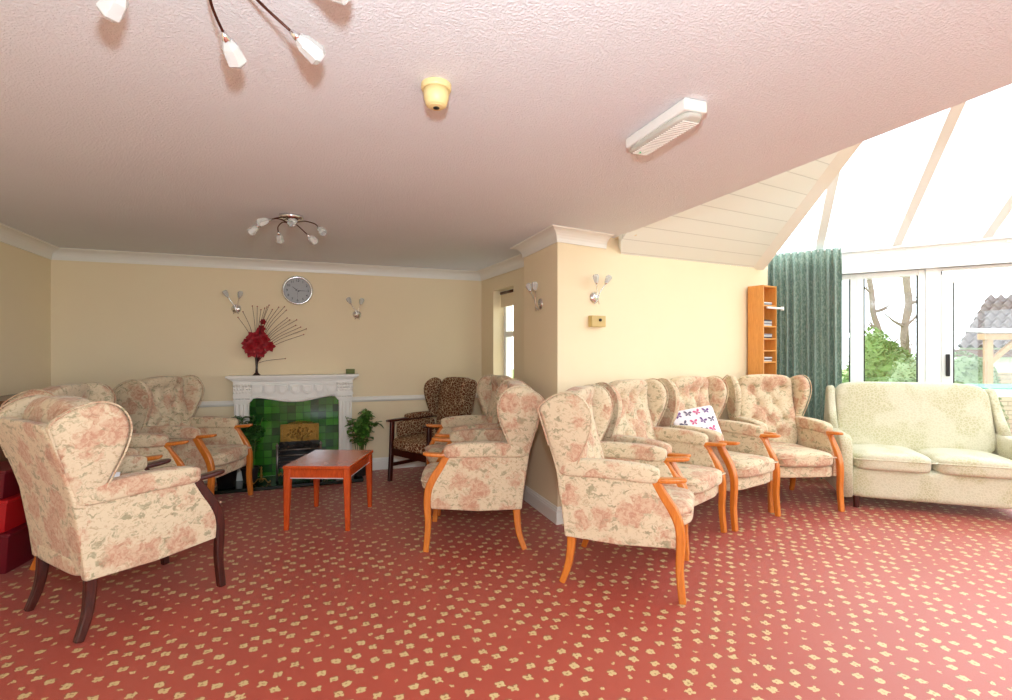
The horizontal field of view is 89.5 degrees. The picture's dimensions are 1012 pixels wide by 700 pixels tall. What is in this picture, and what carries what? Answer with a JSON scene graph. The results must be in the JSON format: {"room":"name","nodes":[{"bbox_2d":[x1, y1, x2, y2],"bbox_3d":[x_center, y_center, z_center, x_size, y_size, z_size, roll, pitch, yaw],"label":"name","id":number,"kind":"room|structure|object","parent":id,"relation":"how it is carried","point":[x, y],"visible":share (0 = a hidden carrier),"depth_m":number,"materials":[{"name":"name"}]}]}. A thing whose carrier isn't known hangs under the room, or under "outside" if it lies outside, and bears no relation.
{"room":"care facility","nodes":[
{"label":"care facility","id":0,"kind":"room"},
{"bbox_2d":[0,242,50,395],"bbox_3d":[-2.710,0.206,0.753,0.140,2.287,8.502,0,0,-22],"label":"wall","id":1,"kind":"structure","parent":0,"point":[25,276],"depth_m":4.28,"materials":[{"name":"beige paint"}]},
{"bbox_2d":[0,223,58,259],"bbox_3d":[-2.598,-0.887,0.797,0.100,0.100,8.502,0,0,-22],"label":"trim","id":2,"kind":"structure","parent":1,"relation":"attached to","point":[8,235],"depth_m":4.22,"materials":[{"name":"white paint"}]},
{"bbox_2d":[51,260,481,457],"bbox_3d":[-2.283,0.206,5.523,4.186,2.287,0.140,0,0,-20],"label":"wall","id":3,"kind":"structure","parent":0,"point":[112,324],"depth_m":5.34,"materials":[{"name":"beige paint"}]},
{"bbox_2d":[117,401,233,407],"bbox_3d":[-3.476,0.550,4.992,1.540,0.060,0.022,0,0,-20],"label":"trim","id":4,"kind":"structure","parent":3,"relation":"attached to","point":[203,403],"depth_m":5.18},
{"bbox_2d":[222,290,242,313],"bbox_3d":[-2.785,-0.488,5.207,0.192,0.241,0.098,0,0,-20],"label":"wall lamp","id":5,"kind":"object","parent":3,"relation":"attached to","point":[235,308],"visible":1,"depth_m":5.21,"materials":[{"name":"silver metal"}]},
{"bbox_2d":[52,248,480,280],"bbox_3d":[-2.241,-0.887,5.410,4.185,0.100,0.100,0,0,-20],"label":"trim","id":6,"kind":"structure","parent":3,"relation":"attached to","point":[69,254],"depth_m":5.28,"materials":[{"name":"white paint"}]},
{"bbox_2d":[282,276,312,304],"bbox_3d":[-2.225,-0.635,5.446,0.312,0.312,0.038,0,0,-20],"label":"wall clock","id":7,"kind":"object","parent":3,"relation":"attached to","point":[297,290],"visible":1,"depth_m":5.45,"materials":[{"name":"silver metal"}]},
{"bbox_2d":[204,456,425,483],"bbox_3d":[-2.255,1.284,5.448,4.185,0.133,0.018,0,0,-20],"label":"baseboard","id":8,"kind":"structure","parent":3,"relation":"attached to","point":[377,463],"depth_m":5.78,"materials":[{"name":"white wood"}]},
{"bbox_2d":[346,297,363,318],"bbox_3d":[-1.664,-0.458,5.624,0.192,0.241,0.098,0,0,-20],"label":"wall lamp","id":9,"kind":"object","parent":3,"relation":"attached to","point":[356,314],"visible":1,"depth_m":5.63,"materials":[{"name":"silver metal"}]},
{"bbox_2d":[352,393,478,401],"bbox_3d":[-1.025,0.550,5.904,1.530,0.060,0.022,0,0,-20],"label":"trim","id":10,"kind":"structure","parent":3,"relation":"attached to","point":[397,397],"depth_m":5.79,"materials":[{"name":"white wood"}]},
{"bbox_2d":[477,254,523,414],"bbox_3d":[0.101,0.206,5.482,0.340,2.287,1.614,0,0,-24],"label":"wall","id":11,"kind":"structure","parent":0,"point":[492,311],"depth_m":5.85,"materials":[{"name":"beige paint"}]},
{"bbox_2d":[500,289,512,306],"bbox_3d":[0.049,-0.579,5.644,0.036,0.177,0.505,0,0,-24],"label":"roller blind","id":12,"kind":"object","parent":11,"relation":"attached to","point":[506,296],"visible":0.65,"depth_m":5.70,"materials":[{"name":"beige fabric"}]},
{"bbox_2d":[504,306,512,376],"bbox_3d":[0.040,-0.115,5.640,0.220,1.130,0.555,0,0,-24],"label":"window","id":13,"kind":"structure","parent":11,"relation":"in","point":[508,333],"depth_m":5.86,"materials":[{"name":"white glass"}]},
{"bbox_2d":[0,0,1011,270],"bbox_3d":[-0.512,-0.987,1.627,4.599,0.100,8.502,0,0,-22],"label":"ceiling","id":14,"kind":"structure","parent":0,"point":[137,133],"depth_m":1.95,"materials":[{"name":"white paint"}]},
{"bbox_2d":[96,0,128,22],"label":"ceiling light","id":15,"kind":"object","parent":14,"relation":"attached to","point":[112,10],"depth_m":1.21,"materials":[{"name":"white glass"}]},
{"bbox_2d":[209,0,246,68],"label":"ceiling light","id":16,"kind":"object","parent":14,"relation":"attached to","point":[234,57],"depth_m":1.40,"materials":[{"name":"white glass"}]},
{"bbox_2d":[247,213,326,244],"bbox_3d":[-1.498,-0.860,3.561,0.531,0.153,0.526,0,0,0],"label":"ceiling light","id":17,"kind":"object","parent":14,"relation":"attached to","point":[293,219],"visible":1,"depth_m":3.49,"materials":[{"name":"white glass"}]},
{"bbox_2d":[256,0,325,64],"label":"ceiling light","id":18,"kind":"object","parent":14,"relation":"attached to","point":[311,50],"depth_m":1.38,"materials":[{"name":"white glass"}]},
{"bbox_2d":[421,77,450,110],"bbox_3d":[-0.246,-0.895,1.800,0.106,0.084,0.106,0,0,0],"label":"smoke detector","id":19,"kind":"object","parent":14,"relation":"attached to","point":[436,90],"visible":1,"depth_m":1.77,"materials":[{"name":"beige plastic"}]},
{"bbox_2d":[626,98,706,155],"bbox_3d":[0.644,-0.898,2.090,0.104,0.076,0.400,0,0,-19],"label":"emergency light","id":20,"kind":"object","parent":14,"relation":"attached to","point":[684,115],"visible":1,"depth_m":2.01,"materials":[{"name":"white plastic"}]},
{"bbox_2d":[619,151,838,267],"bbox_3d":[2.116,-1.505,3.826,2.011,1.386,2.578,0,0,-20],"label":"boards","id":21,"kind":"object","parent":14,"relation":"attached to","point":[736,228],"visible":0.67,"depth_m":4.38,"materials":[{"name":"white wood"}]},
{"bbox_2d":[0,466,1011,699],"bbox_3d":[1.391,1.390,2.382,8.697,0.080,8.502,0,0,-22],"label":"floor","id":22,"kind":"structure","parent":0,"point":[879,599],"depth_m":2.61,"materials":[{"name":"red carpet"}]},
{"bbox_2d":[0,394,17,460],"bbox_3d":[-3.707,0.850,4.097,0.423,1.000,1.290,0,0,-22],"label":"sideboard","id":23,"kind":"object","parent":22,"relation":"on","point":[4,398],"visible":0.02,"depth_m":3.52,"materials":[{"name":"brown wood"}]},
{"bbox_2d":[0,522,33,573],"bbox_3d":[-3.200,1.226,3.160,0.410,0.249,0.310,0,0,-11],"label":"storage box","id":24,"kind":"object","parent":22,"relation":"on","point":[15,545],"visible":0.68,"depth_m":3.13,"materials":[{"name":"red plastic"}]},
{"bbox_2d":[0,493,26,532],"bbox_3d":[-3.200,1.000,3.160,0.390,0.199,0.310,0,0,-11],"label":"storage box","id":25,"kind":"object","parent":24,"relation":"on","point":[12,513],"visible":0.46,"depth_m":3.11,"materials":[{"name":"red plastic"}]},
{"bbox_2d":[0,461,19,498],"bbox_3d":[-3.200,0.810,3.160,0.369,0.179,0.310,0,0,-11],"label":"storage box","id":26,"kind":"object","parent":25,"relation":"on","point":[9,486],"visible":0.48,"depth_m":3.10,"materials":[{"name":"red plastic"}]},
{"bbox_2d":[0,382,188,569],"bbox_3d":[-2.712,0.794,3.497,0.848,1.125,0.752,0,0,-17],"label":"armchair","id":27,"kind":"object","parent":22,"relation":"on","point":[152,446],"visible":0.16,"depth_m":3.74,"materials":[{"name":"beige fabric"}]},
{"bbox_2d":[42,384,89,399],"bbox_3d":[-2.926,0.573,3.432,0.240,0.684,0.530,0,0,-17],"label":"cushion","id":28,"kind":"object","parent":27,"relation":"on","point":[79,390],"depth_m":3.39,"materials":[{"name":"beige fabric"}]},
{"bbox_2d":[149,466,175,469],"bbox_3d":[-2.618,0.918,3.526,0.650,0.144,0.510,0,0,-17],"label":"seat cushion","id":29,"kind":"object","parent":27,"relation":"on","point":[158,467],"depth_m":3.71,"materials":[{"name":"beige fabric"}]},
{"bbox_2d":[0,394,225,642],"bbox_3d":[-2.080,0.794,2.750,0.752,1.125,0.848,0,0,30],"label":"armchair","id":30,"kind":"object","parent":22,"relation":"on","point":[93,511],"visible":1,"depth_m":2.46,"materials":[{"name":"beige fabric"}]},
{"bbox_2d":[111,375,253,494],"bbox_3d":[-2.759,0.794,4.461,0.848,1.125,0.752,0,0,1],"label":"armchair","id":31,"kind":"object","parent":22,"relation":"on","point":[166,405],"visible":0.74,"depth_m":4.36,"materials":[{"name":"beige fabric"}]},
{"bbox_2d":[140,376,191,426],"bbox_3d":[-2.983,0.573,4.465,0.240,0.684,0.530,0,0,1],"label":"cushion","id":32,"kind":"object","parent":31,"relation":"on","point":[172,397],"depth_m":4.49,"materials":[{"name":"beige fabric"}]},
{"bbox_2d":[206,444,247,466],"bbox_3d":[-2.660,0.918,4.459,0.650,0.144,0.510,0,0,1],"label":"seat cushion","id":33,"kind":"object","parent":31,"relation":"on","point":[223,455],"depth_m":4.40,"materials":[{"name":"beige fabric"}]},
{"bbox_2d":[214,475,362,494],"bbox_3d":[-2.176,1.333,5.197,1.360,0.035,0.455,0,0,-20],"label":"hearth","id":34,"kind":"object","parent":22,"relation":"on","point":[240,486],"visible":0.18,"depth_m":5.02,"materials":[{"name":"black stone"}]},
{"bbox_2d":[216,469,237,488],"bbox_3d":[-2.682,1.198,4.894,0.205,0.233,0.200,0,0,-20],"label":"bucket","id":35,"kind":"object","parent":34,"relation":"on","point":[227,481],"visible":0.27,"depth_m":4.83,"materials":[{"name":"black metal"}]},
{"bbox_2d":[231,415,267,483],"bbox_3d":[-2.559,0.977,5.056,0.309,0.675,0.340,0,0,26],"label":"potted plant","id":36,"kind":"object","parent":34,"relation":"on","point":[248,432],"visible":0.59,"depth_m":5.04,"materials":[{"name":"green plant"}]},
{"bbox_2d":[252,466,270,483],"bbox_3d":[-2.408,1.226,5.017,0.172,0.174,0.036,0,0,-20],"label":"dog","id":37,"kind":"object","parent":34,"relation":"on","point":[261,467],"visible":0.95,"depth_m":5.01},
{"bbox_2d":[275,420,321,480],"bbox_3d":[-2.133,1.026,5.283,0.452,0.577,0.248,0,0,-20],"label":"grate","id":38,"kind":"object","parent":34,"relation":"on","point":[297,440],"visible":0.89,"depth_m":5.31,"materials":[{"name":"gold metal"}]},
{"bbox_2d":[279,440,319,466],"bbox_3d":[-2.135,1.085,5.274,0.400,0.260,0.190,0,0,-20],"label":"basket tray","id":39,"kind":"object","parent":34,"relation":"on","point":[289,450],"depth_m":5.27,"materials":[{"name":"black metal"}]},
{"bbox_2d":[345,408,383,475],"bbox_3d":[-1.502,0.961,5.346,0.374,0.705,0.428,0,0,-43],"label":"potted plant","id":40,"kind":"object","parent":34,"relation":"on","point":[363,429],"visible":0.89,"depth_m":5.30,"materials":[{"name":"green plant"}]},
{"bbox_2d":[225,373,358,480],"bbox_3d":[-2.213,0.805,5.356,1.274,1.090,0.220,0,0,-20],"label":"fireplace","id":41,"kind":"object","parent":22,"relation":"on","point":[325,400],"visible":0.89,"depth_m":5.35,"materials":[{"name":"green tile"}]},
{"bbox_2d":[253,354,259,375],"bbox_3d":[-2.552,0.147,5.220,0.076,0.225,0.076,0,0,0],"label":"vase","id":42,"kind":"object","parent":41,"relation":"on","point":[256,373],"visible":0.95,"depth_m":5.21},
{"bbox_2d":[237,305,306,362],"bbox_3d":[-2.411,-0.162,5.275,0.655,0.607,0.194,0,0,-20],"label":"flower bouquet","id":43,"kind":"object","parent":42,"relation":"in","point":[256,342],"visible":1,"depth_m":5.20,"materials":[{"name":"red fabric"}]},
{"bbox_2d":[225,373,358,381],"bbox_3d":[-2.213,0.290,5.356,1.274,0.060,0.219,0,0,-20],"label":"mantel shelf","id":44,"kind":"object","parent":41,"relation":"attached to","point":[285,377],"depth_m":5.29,"materials":[{"name":"white wood"}]},
{"bbox_2d":[346,369,354,373],"bbox_3d":[-1.697,0.233,5.559,0.090,0.052,0.060,0,0,-20],"label":"box","id":45,"kind":"object","parent":41,"relation":"on","point":[348,371],"visible":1,"depth_m":5.53,"materials":[{"name":"green"}]},
{"bbox_2d":[283,450,372,530],"bbox_3d":[-1.408,1.108,4.110,0.506,0.486,0.630,0,0,1],"label":"coffee table","id":46,"kind":"object","parent":22,"relation":"on","point":[316,465],"visible":1,"depth_m":3.83,"materials":[{"name":"red wood"}]},
{"bbox_2d":[386,377,476,489],"bbox_3d":[-0.744,0.825,5.309,0.670,1.060,0.766,0,0,42],"label":"armchair","id":47,"kind":"object","parent":22,"relation":"on","point":[452,396],"visible":0.6,"depth_m":5.34,"materials":[{"name":"brown fabric"}]},
{"bbox_2d":[393,432,426,453],"bbox_3d":[-0.800,0.950,5.248,0.540,0.130,0.600,0,0,42],"label":"seat cushion","id":48,"kind":"object","parent":47,"relation":"on","point":[406,442],"depth_m":5.08,"materials":[{"name":"brown fabric"}]},
{"bbox_2d":[424,374,527,515],"bbox_3d":[-0.282,0.794,4.558,0.848,1.125,0.752,0,0,-16],"label":"armchair","id":49,"kind":"object","parent":22,"relation":"on","point":[488,385],"visible":0.32,"depth_m":4.74,"materials":[{"name":"beige fabric"}]},
{"bbox_2d":[425,444,445,462],"bbox_3d":[-0.377,0.918,4.530,0.650,0.144,0.510,0,0,-16],"label":"seat cushion","id":50,"kind":"object","parent":49,"relation":"on","point":[432,447],"depth_m":4.39,"materials":[{"name":"beige fabric"}]},
{"bbox_2d":[484,375,510,422],"bbox_3d":[-0.068,0.573,4.621,0.240,0.684,0.530,0,0,-16],"label":"cushion","id":51,"kind":"object","parent":49,"relation":"on","point":[491,416],"depth_m":4.72,"materials":[{"name":"beige fabric"}]},
{"bbox_2d":[421,379,543,551],"bbox_3d":[-0.176,0.794,3.736,0.848,1.125,0.752,0,0,-2],"label":"armchair","id":52,"kind":"object","parent":22,"relation":"on","point":[478,469],"visible":1,"depth_m":3.42,"materials":[{"name":"beige fabric"}]},
{"bbox_2d":[422,462,438,487],"bbox_3d":[-0.275,0.918,3.732,0.650,0.144,0.510,0,0,-2],"label":"seat cushion","id":53,"kind":"object","parent":52,"relation":"on","point":[429,468],"depth_m":3.58,"materials":[{"name":"beige fabric"}]},
{"bbox_2d":[500,381,525,441],"bbox_3d":[0.047,0.573,3.745,0.240,0.684,0.530,0,0,-2],"label":"cushion","id":54,"kind":"object","parent":52,"relation":"on","point":[511,383],"depth_m":3.64,"materials":[{"name":"beige fabric"}]},
{"bbox_2d":[537,384,693,604],"bbox_3d":[0.702,0.794,3.135,0.848,1.125,0.752,0,0,21],"label":"armchair","id":55,"kind":"object","parent":22,"relation":"on","point":[619,493],"visible":1,"depth_m":2.88,"materials":[{"name":"beige fabric"}]},
{"bbox_2d":[565,386,603,458],"bbox_3d":[0.494,0.573,3.216,0.240,0.684,0.530,0,0,21],"label":"cushion","id":56,"kind":"object","parent":55,"relation":"on","point":[594,449],"depth_m":3.26,"materials":[{"name":"beige fabric"}]},
{"bbox_2d":[664,486,693,524],"bbox_3d":[0.795,0.918,3.100,0.650,0.144,0.510,0,0,21],"label":"seat cushion","id":57,"kind":"object","parent":55,"relation":"on","point":[683,498],"depth_m":2.91,"materials":[{"name":"beige fabric"}]},
{"bbox_2d":[596,378,726,554],"bbox_3d":[1.137,0.794,3.832,0.752,1.125,0.848,0,0,-45],"label":"armchair","id":58,"kind":"object","parent":22,"relation":"on","point":[638,405],"visible":0.57,"depth_m":3.85,"materials":[{"name":"beige fabric"}]},
{"bbox_2d":[609,379,655,439],"bbox_3d":[0.980,0.573,3.991,0.530,0.684,0.240,0,0,-45],"label":"cushion","id":59,"kind":"object","parent":58,"relation":"on","point":[638,415],"depth_m":3.99,"materials":[{"name":"beige fabric"}]},
{"bbox_2d":[676,462,721,493],"bbox_3d":[1.206,0.918,3.761,0.510,0.144,0.650,0,0,-45],"label":"seat cushion","id":60,"kind":"object","parent":58,"relation":"on","point":[702,477],"depth_m":3.56,"materials":[{"name":"beige fabric"}]},
{"bbox_2d":[658,376,780,531],"bbox_3d":[1.750,0.794,4.285,0.752,1.125,0.848,0,0,-34],"label":"armchair","id":61,"kind":"object","parent":22,"relation":"on","point":[748,460],"visible":0.56,"depth_m":4.21,"materials":[{"name":"beige fabric"}]},
{"bbox_2d":[670,376,709,410],"bbox_3d":[1.625,0.573,4.470,0.530,0.684,0.240,0,0,-34],"label":"cushion","id":62,"kind":"object","parent":61,"relation":"on","point":[694,391],"depth_m":4.45,"materials":[{"name":"beige fabric"}]},
{"bbox_2d":[673,405,723,439],"bbox_3d":[1.600,0.650,4.268,0.415,0.357,0.172,0,0,-8],"label":"cushion","id":63,"kind":"object","parent":61,"relation":"on","point":[704,416],"visible":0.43,"depth_m":4.25,"materials":[{"name":"white fabric"}]},
{"bbox_2d":[727,450,774,477],"bbox_3d":[1.806,0.918,4.202,0.510,0.144,0.650,0,0,-34],"label":"seat cushion","id":64,"kind":"object","parent":61,"relation":"on","point":[748,463],"depth_m":3.97,"materials":[{"name":"beige fabric"}]},
{"bbox_2d":[748,285,776,484],"bbox_3d":[2.625,0.350,5.226,0.235,2.000,0.166,0,0,-32],"label":"bookshelf","id":65,"kind":"object","parent":22,"relation":"on","point":[759,347],"visible":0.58,"depth_m":5.20,"materials":[{"name":"orange wood"}]},
{"bbox_2d":[764,285,775,288],"bbox_3d":[2.627,-0.643,5.224,0.207,0.014,0.160,0,0,-32],"label":"shelf","id":66,"kind":"object","parent":65,"relation":"attached to","point":[765,286],"depth_m":5.19,"materials":[{"name":"orange wood"}]},
{"bbox_2d":[766,306,783,310],"bbox_3d":[2.729,-0.425,5.170,0.291,0.040,0.030,0,0,-32],"label":"wand","id":67,"kind":"object","parent":65,"relation":"attached to","point":[767,307],"visible":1,"depth_m":5.16,"materials":[{"name":"white plastic"}]},
{"bbox_2d":[722,374,844,512],"bbox_3d":[2.486,0.794,4.624,0.752,1.125,0.848,0,0,-3],"label":"armchair","id":68,"kind":"object","parent":22,"relation":"on","point":[806,447],"visible":0.73,"depth_m":4.75,"materials":[{"name":"beige fabric"}]},
{"bbox_2d":[738,374,797,443],"bbox_3d":[2.474,0.573,4.847,0.530,0.684,0.240,0,0,-3],"label":"cushion","id":69,"kind":"object","parent":68,"relation":"on","point":[770,399],"depth_m":4.82,"materials":[{"name":"beige fabric"}]},
{"bbox_2d":[770,442,832,466],"bbox_3d":[2.490,0.918,4.525,0.510,0.144,0.650,0,0,-3],"label":"seat cushion","id":70,"kind":"object","parent":68,"relation":"on","point":[789,454],"depth_m":4.24,"materials":[{"name":"beige fabric"}]},
{"bbox_2d":[823,381,1011,508],"bbox_3d":[3.612,0.825,4.452,1.362,1.050,0.726,0,0,20],"label":"sofa","id":71,"kind":"object","parent":22,"relation":"on","point":[942,443],"visible":0.97,"depth_m":4.41,"materials":[{"name":"beige fabric"}]},
{"bbox_2d":[852,444,930,472],"bbox_3d":[3.331,0.940,4.518,0.568,0.170,0.650,0,0,20],"label":"seat cushion","id":72,"kind":"object","parent":71,"relation":"on","point":[866,458],"depth_m":4.28,"materials":[{"name":"beige fabric"}]},
{"bbox_2d":[835,381,995,452],"bbox_3d":[3.690,0.610,4.664,1.177,0.620,0.276,0,0,20],"label":"cushion","id":73,"kind":"object","parent":71,"relation":"on","point":[916,416],"depth_m":4.58,"materials":[{"name":"beige fabric"}]},
{"bbox_2d":[917,448,1011,478],"bbox_3d":[3.871,0.940,4.322,0.568,0.170,0.650,0,0,20],"label":"seat cushion","id":74,"kind":"object","parent":71,"relation":"on","point":[950,463],"depth_m":4.10,"materials":[{"name":"beige fabric"}]},
{"bbox_2d":[926,268,936,382],"bbox_3d":[4.143,0.280,4.972,0.085,2.140,0.095,0,0,34],"label":"trim","id":75,"kind":"structure","parent":22,"relation":"on","point":[931,273],"depth_m":4.93,"materials":[{"name":"white plastic"}]},
{"bbox_2d":[937,263,1011,382],"bbox_3d":[4.574,0.280,4.650,0.990,2.140,0.110,0,0,34],"label":"door","id":76,"kind":"structure","parent":22,"relation":"on","point":[945,282],"depth_m":4.86,"materials":[{"name":"white plastic"}]},
{"bbox_2d":[524,242,576,506],"bbox_3d":[0.535,0.206,4.389,0.539,2.287,0.728,0,0,-19],"label":"wall pillar","id":77,"kind":"structure","parent":0,"point":[550,332],"depth_m":4.12,"materials":[{"name":"beige paint"}]},
{"bbox_2d":[510,225,556,257],"bbox_3d":[0.239,-0.887,4.265,0.100,0.100,0.939,0,0,-19],"label":"trim","id":78,"kind":"structure","parent":77,"relation":"attached to","point":[547,236],"depth_m":4.23,"materials":[{"name":"white paint"}]},
{"bbox_2d":[526,282,542,310],"bbox_3d":[0.236,-0.448,4.273,0.098,0.241,0.192,0,0,-19],"label":"wall lamp","id":79,"kind":"object","parent":77,"relation":"attached to","point":[534,285],"visible":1,"depth_m":4.24,"materials":[{"name":"white glass"}]},
{"bbox_2d":[523,485,556,524],"bbox_3d":[0.274,1.284,4.290,0.018,0.133,0.758,0,0,-19],"label":"baseboard","id":80,"kind":"structure","parent":77,"relation":"attached to","point":[545,507],"depth_m":4.23,"materials":[{"name":"white wood"}]},
{"bbox_2d":[577,238,767,419],"bbox_3d":[1.648,0.157,4.819,2.630,2.387,0.140,0,0,-32],"label":"wall","id":81,"kind":"structure","parent":0,"point":[669,319],"depth_m":4.56,"materials":[{"name":"beige paint"}]},
{"bbox_2d":[557,506,563,524],"bbox_3d":[1.595,1.284,4.693,2.853,0.133,0.018,0,0,-32],"label":"baseboard","id":82,"kind":"structure","parent":81,"relation":"attached to","point":[559,509],"depth_m":3.95,"materials":[{"name":"white wood"}]},
{"bbox_2d":[552,224,613,248],"bbox_3d":[0.586,-0.887,4.014,0.625,0.100,0.100,0,0,-32],"label":"trim","id":83,"kind":"structure","parent":81,"relation":"attached to","point":[568,235],"depth_m":4.04,"materials":[{"name":"white paint"}]},
{"bbox_2d":[588,315,605,326],"bbox_3d":[0.743,-0.233,4.135,0.150,0.090,0.060,0,0,-32],"label":"box","id":84,"kind":"object","parent":81,"relation":"attached to","point":[593,321],"visible":1,"depth_m":4.11,"materials":[{"name":"beige plastic"}]},
{"bbox_2d":[590,274,611,303],"bbox_3d":[0.763,-0.490,4.124,0.192,0.241,0.098,0,0,-32],"label":"wall lamp","id":85,"kind":"object","parent":81,"relation":"attached to","point":[594,297],"visible":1,"depth_m":4.12,"materials":[{"name":"white glass"}]},
{"bbox_3d":[2.816,0.160,5.624,0.248,2.380,0.335,0,0,0],"label":"wall","id":86,"kind":"structure","parent":0,"visible":0},
{"bbox_2d":[753,142,861,269],"bbox_3d":[2.690,-1.525,4.228,0.150,1.368,2.344,0,0,-3],"label":"trim","id":87,"kind":"structure","parent":86,"relation":"attached to","point":[843,156],"depth_m":4.53,"materials":[{"name":"white wood"}]},
{"bbox_2d":[768,246,865,478],"bbox_3d":[3.176,0.142,5.285,0.899,2.355,0.137,0,0,35],"label":"curtain","id":88,"kind":"object","parent":86,"relation":"hanging from","point":[808,283],"visible":0.52,"depth_m":5.31,"materials":[{"name":"green fabric"}]},
{"bbox_2d":[841,232,1011,274],"bbox_3d":[4.178,-0.925,4.939,2.989,0.270,0.190,0,0,34],"label":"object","id":89,"kind":"structure","parent":86,"relation":"attached to","point":[997,249],"depth_m":4.92,"materials":[{"name":"white plastic"}]},
{"bbox_2d":[814,102,1011,249],"bbox_3d":[3.775,-1.587,2.074,4.651,1.149,7.277,0,0,0],"label":"roof beams","id":90,"kind":"structure","parent":89,"relation":"on","point":[951,117],"depth_m":4.39,"materials":[{"name":"white wood"}]},
{"bbox_3d":[5.650,1.860,4.600,5.900,0.780,5.200,0,0,0],"label":"patio","id":91,"kind":"object","parent":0,"visible":0},
{"bbox_2d":[967,384,1011,396],"bbox_3d":[6.225,0.948,5.992,1.690,1.045,0.840,0,0,6],"label":"table","id":92,"kind":"object","parent":91,"relation":"on","point":[1003,390],"visible":0.07,"depth_m":5.73,"materials":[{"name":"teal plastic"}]},
{"bbox_3d":[15.000,2.350,23.000,90.000,0.200,74.000,0,0,0],"label":"lawn","id":93,"kind":"structure","parent":0,"visible":0},
{"bbox_2d":[842,326,912,382],"bbox_3d":[7.612,0.967,10.403,1.635,2.773,1.411,0,0,0],"label":"shrub","id":94,"kind":"object","parent":93,"relation":"on","point":[881,353],"visible":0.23,"depth_m":10.07,"materials":[{"name":"green plant"}]},
{"bbox_2d":[865,279,899,341],"bbox_3d":[10.879,0.009,15.079,1.135,4.498,0.758,0,0,0],"label":"bare tree","id":95,"kind":"object","parent":93,"relation":"on","point":[873,311],"visible":0.42,"depth_m":14.98,"materials":[{"name":"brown plant"}]},
{"bbox_2d":[884,277,915,354],"bbox_3d":[9.661,0.007,12.199,1.488,4.488,0.650,0,0,-17],"label":"bare tree","id":96,"kind":"object","parent":93,"relation":"on","point":[905,339],"visible":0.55,"depth_m":12.18,"materials":[{"name":"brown plant"}]},
{"bbox_2d":[885,353,915,381],"bbox_3d":[6.685,1.193,8.385,1.040,2.284,1.005,0,0,-34],"label":"shrub","id":97,"kind":"object","parent":93,"relation":"on","point":[905,371],"visible":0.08,"depth_m":8.31,"materials":[{"name":"green plant"}]},
{"bbox_2d":[954,351,1009,427],"bbox_3d":[8.395,1.191,9.300,1.265,2.252,1.140,0,0,0],"label":"shrub","id":98,"kind":"object","parent":93,"relation":"on","point":[967,370],"visible":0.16,"depth_m":9.06,"materials":[{"name":"green plant"}]},
{"bbox_2d":[954,294,1011,433],"bbox_3d":[12.920,0.453,12.300,6.400,3.595,2.600,0,0,0],"label":"garden shed","id":99,"kind":"object","parent":93,"relation":"on","point":[994,312],"visible":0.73,"depth_m":11.40,"materials":[{"name":"wood"}]},
{"bbox_2d":[954,328,1011,383],"bbox_3d":[9.242,0.935,8.521,2.830,2.630,0.700,0,0,6],"label":"porch","id":100,"kind":"object","parent":93,"relation":"on","point":[989,358],"visible":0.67,"depth_m":8.36,"materials":[{"name":"white wood"}]},
{"bbox_3d":[3.563,1.075,5.394,1.246,0.550,0.891,0,0,0],"label":"wall","id":101,"kind":"structure","parent":0,"visible":0},
{"bbox_2d":[842,274,856,381],"bbox_3d":[3.309,-0.005,5.528,0.810,1.570,0.060,0,0,34],"label":"window","id":102,"kind":"structure","parent":101,"relation":"in","point":[852,278],"depth_m":5.30,"materials":[{"name":"white plastic"}]},
{"bbox_2d":[857,269,925,382],"bbox_3d":[3.876,-0.005,5.148,0.555,1.570,0.060,0,0,34],"label":"window","id":103,"kind":"structure","parent":101,"relation":"in","point":[920,274],"depth_m":5.03,"materials":[{"name":"white plastic"}]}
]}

